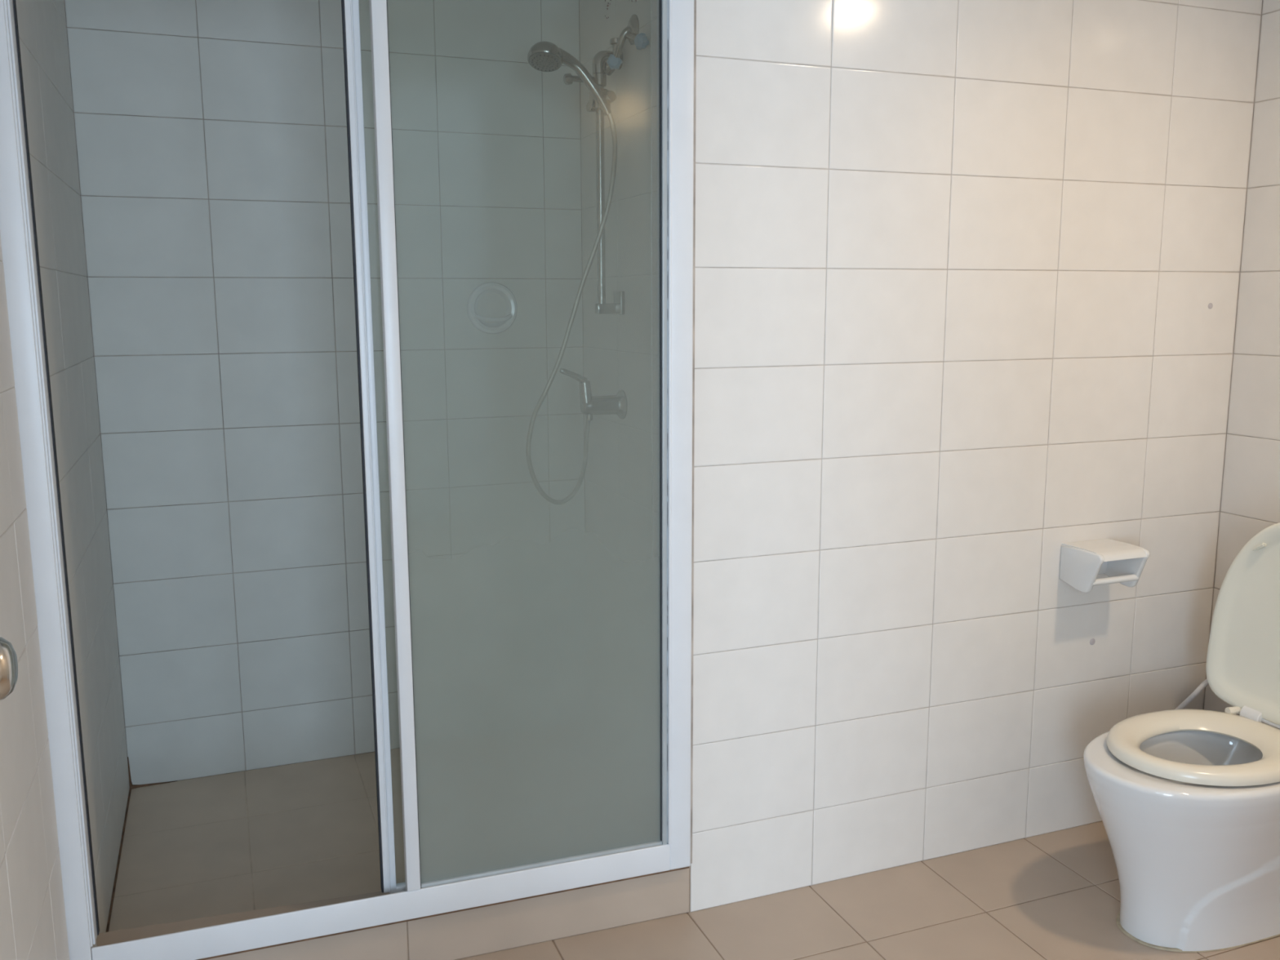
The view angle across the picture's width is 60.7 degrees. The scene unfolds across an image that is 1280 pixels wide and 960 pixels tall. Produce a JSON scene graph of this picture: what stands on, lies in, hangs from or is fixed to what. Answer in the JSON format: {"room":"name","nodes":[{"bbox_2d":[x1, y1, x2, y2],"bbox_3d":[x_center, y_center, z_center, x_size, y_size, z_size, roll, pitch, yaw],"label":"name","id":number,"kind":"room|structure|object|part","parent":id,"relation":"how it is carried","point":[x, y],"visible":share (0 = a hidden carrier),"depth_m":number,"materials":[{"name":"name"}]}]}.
{"room":"bathroom","nodes":[
{"label":"bathroom","id":0,"kind":"room"},
{"bbox_2d":[0,0,129,959],"bbox_3d":[-0.890,-0.001,1.359,0.118,2.245,3.117,-4,10,-21],"label":"wall","id":1,"kind":"structure","parent":0,"point":[42,24],"depth_m":2.16,"materials":[{"name":"tile"}]},
{"bbox_2d":[63,0,587,784],"bbox_3d":[-0.802,-0.285,3.093,1.519,2.245,0.100,-4,10,-21],"label":"wall","id":2,"kind":"structure","parent":0,"point":[211,141],"depth_m":3.02,"materials":[{"name":"tile"}]},
{"bbox_2d":[466,282,517,333],"bbox_3d":[-0.421,-0.493,3.135,0.148,0.148,0.054,-4,10,-21],"label":"soap dish","id":3,"kind":"object","parent":2,"relation":"attached to","point":[504,322],"visible":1,"depth_m":3.14,"materials":[{"name":"white"}]},
{"bbox_2d":[106,720,658,932],"bbox_3d":[-0.600,0.875,2.766,1.519,0.179,1.035,-4,10,-21],"label":"floor","id":4,"kind":"structure","parent":0,"point":[300,833],"depth_m":2.79,"materials":[{"name":"tile"}]},
{"bbox_2d":[579,0,657,796],"bbox_3d":[0.051,-0.245,2.831,0.080,2.245,1.017,-4,10,-21],"label":"wall","id":5,"kind":"structure","parent":0,"point":[621,553],"depth_m":2.98,"materials":[{"name":"tile"}]},
{"bbox_2d":[563,50,624,314],"bbox_3d":[-0.117,-0.777,2.855,0.152,0.683,0.088,-4,10,-21],"label":"shower rail","id":6,"kind":"object","parent":5,"relation":"attached to","point":[599,64],"visible":0.76,"depth_m":2.86,"materials":[{"name":"silver metal"}]},
{"bbox_2d":[525,40,617,504],"bbox_3d":[-0.178,-0.515,2.848,0.256,1.182,0.087,-4,10,-21],"label":"shower","id":7,"kind":"object","parent":6,"relation":"attached to","point":[543,56],"visible":1,"depth_m":2.83,"materials":[{"name":"silver metal"}]},
{"bbox_3d":[-0.144,-1.013,2.784,0.150,0.158,0.034,-4,10,-21],"label":"handle","id":8,"kind":"part","parent":7,"relation":"part of","materials":[{"name":"silver metal"}]},
{"bbox_3d":[-0.104,-0.761,2.878,0.022,0.640,0.022,-4,10,-21],"label":"rail","id":9,"kind":"part","parent":6,"relation":"part of","materials":[{"name":"silver metal"}]},
{"bbox_2d":[560,368,627,421],"bbox_3d":[-0.131,-0.232,2.948,0.178,0.144,0.080,-4,10,-21],"label":"shower mixer","id":10,"kind":"object","parent":5,"relation":"attached to","point":[590,406],"visible":1,"depth_m":2.94,"materials":[{"name":"silver metal"}]},
{"bbox_3d":[-0.178,-0.276,2.918,0.076,0.047,0.022,-4,10,-21],"label":"lever","id":11,"kind":"part","parent":10,"relation":"part of","materials":[{"name":"silver metal"}]},
{"bbox_2d":[585,413,592,421],"bbox_3d":[-0.138,-0.172,2.955,0.022,0.022,0.022,-4,10,-21],"label":"outlet","id":12,"kind":"object","parent":10,"relation":"attached to","point":[588,416],"depth_m":2.95,"materials":[{"name":"silver metal"}]},
{"bbox_2d":[605,13,648,75],"bbox_3d":[-0.037,-1.094,2.722,0.059,0.134,0.211,-4,10,-21],"label":"valve","id":13,"kind":"object","parent":5,"relation":"attached to","point":[631,32],"visible":1,"depth_m":2.73,"materials":[{"name":"silver metal"}]},
{"bbox_3d":[-0.061,-1.106,2.807,0.033,0.053,0.033,-4,10,-21],"label":"valve stem","id":14,"kind":"part","parent":13,"relation":"part of","materials":[{"name":"silver metal"}]},
{"bbox_3d":[-0.064,-1.062,2.776,0.040,0.036,0.031,1,9,5],"label":"valve handle","id":15,"kind":"part","parent":13,"relation":"part of","materials":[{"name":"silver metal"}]},
{"bbox_3d":[0.005,-1.064,2.651,0.031,0.036,0.040,-6,11,-32],"label":"valve handle","id":16,"kind":"part","parent":13,"relation":"part of","materials":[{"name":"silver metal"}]},
{"bbox_2d":[456,821,1279,959],"bbox_3d":[0.577,1.116,1.576,2.871,0.080,2.120,-4,10,-21],"label":"floor","id":17,"kind":"structure","parent":0,"point":[1052,895],"depth_m":2.35,"materials":[{"name":"tile"}]},
{"bbox_2d":[1083,522,1279,952],"bbox_3d":[1.285,0.518,2.321,0.753,0.855,0.380,-4,10,-21],"label":"toilet","id":18,"kind":"object","parent":17,"relation":"on","point":[1187,801],"visible":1,"depth_m":2.24,"materials":[{"name":"white ceramic"}]},
{"bbox_3d":[1.256,0.754,2.348,0.690,0.380,0.364,-4,10,-21],"label":"bowl","id":19,"kind":"part","parent":18,"relation":"part of","materials":[{"name":"white ceramic"}]},
{"bbox_3d":[1.182,0.553,2.286,0.411,0.026,0.337,-4,10,-21],"label":"seat","id":20,"kind":"part","parent":18,"relation":"part of","materials":[{"name":"beige plastic"}]},
{"bbox_3d":[1.329,0.512,2.433,0.048,0.029,0.024,-4,10,-21],"label":"hinge arm","id":21,"kind":"part","parent":18,"relation":"part of","materials":[{"name":"beige plastic"}]},
{"bbox_3d":[1.391,0.306,2.328,0.056,0.440,0.380,-4,10,-21],"label":"lid","id":22,"kind":"part","parent":18,"relation":"part of","materials":[{"name":"beige plastic"}]},
{"bbox_2d":[689,0,1262,911],"bbox_3d":[0.821,-0.209,2.532,1.571,2.225,0.102,-4,10,-21],"label":"wall","id":23,"kind":"structure","parent":0,"point":[966,273],"depth_m":2.44,"materials":[{"name":"tile"}]},
{"bbox_2d":[96,865,690,959],"bbox_3d":[-0.483,0.910,2.242,1.210,0.118,0.142,-3,10,-19],"label":"shower curb","id":24,"kind":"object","parent":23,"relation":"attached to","point":[455,935],"depth_m":2.23,"materials":[{"name":"tile"}]},
{"bbox_2d":[0,0,696,959],"bbox_3d":[-0.468,-0.106,2.021,1.212,1.965,0.072,-3,10,-19],"label":"shower frame","id":25,"kind":"object","parent":24,"relation":"on","point":[676,19],"visible":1,"depth_m":2.07,"materials":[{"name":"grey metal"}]},
{"bbox_3d":[-0.469,0.831,2.171,1.111,0.060,0.063,-3,10,-19],"label":"rail","id":26,"kind":"part","parent":25,"relation":"part of","materials":[{"name":"white metal"}]},
{"bbox_2d":[341,0,653,893],"bbox_3d":[-0.245,-0.102,2.115,0.574,1.884,0.024,-3,10,-19],"label":"sliding shower door","id":27,"kind":"structure","parent":25,"relation":"attached to","point":[349,8],"depth_m":2.02,"materials":[{"name":"grey metal"}]},
{"bbox_3d":[-0.235,0.810,2.269,0.558,0.034,0.017,-3,10,-19],"label":"rail","id":28,"kind":"part","parent":27,"relation":"part of","materials":[{"name":"white metal"}]},
{"bbox_3d":[-0.233,-0.119,2.119,0.547,1.852,0.004,-3,10,-19],"label":"pane","id":29,"kind":"part","parent":27,"relation":"part of","materials":[{"name":"clear glass"}]},
{"bbox_3d":[0.070,-0.141,2.211,0.052,1.961,0.072,-3,10,-19],"label":"post","id":30,"kind":"part","parent":25,"relation":"part of","materials":[{"name":"white metal"}]},
{"bbox_2d":[1059,538,1150,592],"bbox_3d":[1.098,0.206,2.586,0.149,0.102,0.129,-4,10,-21],"label":"toilet paper holder","id":31,"kind":"object","parent":23,"relation":"attached to","point":[1081,562],"visible":1,"depth_m":2.56,"materials":[{"name":"white"}]},
{"bbox_2d":[1203,0,1279,712],"bbox_3d":[1.886,-0.098,1.830,0.100,2.225,2.001,-4,10,-21],"label":"wall","id":32,"kind":"structure","parent":0,"point":[1250,502],"depth_m":2.65,"materials":[{"name":"tile"}]},
{"bbox_2d":[1174,678,1208,709],"bbox_3d":[1.384,0.573,2.707,0.320,0.252,0.084,5,11,29],"label":"supply hose","id":33,"kind":"object","parent":32,"relation":"attached to","point":[1205,682],"visible":0.19,"depth_m":2.71,"materials":[{"name":"silver metal"}]},
{"bbox_3d":[0.940,0.129,0.461,2.871,2.225,0.100,-4,10,-21],"label":"wall","id":34,"kind":"structure","parent":0,"visible":0},
{"bbox_2d":[0,636,17,700],"bbox_3d":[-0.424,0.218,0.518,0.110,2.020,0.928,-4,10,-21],"label":"door handle","id":35,"kind":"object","parent":34,"relation":"in","point":[8,658],"depth_m":0.89,"materials":[{"name":"metal"}]}
]}

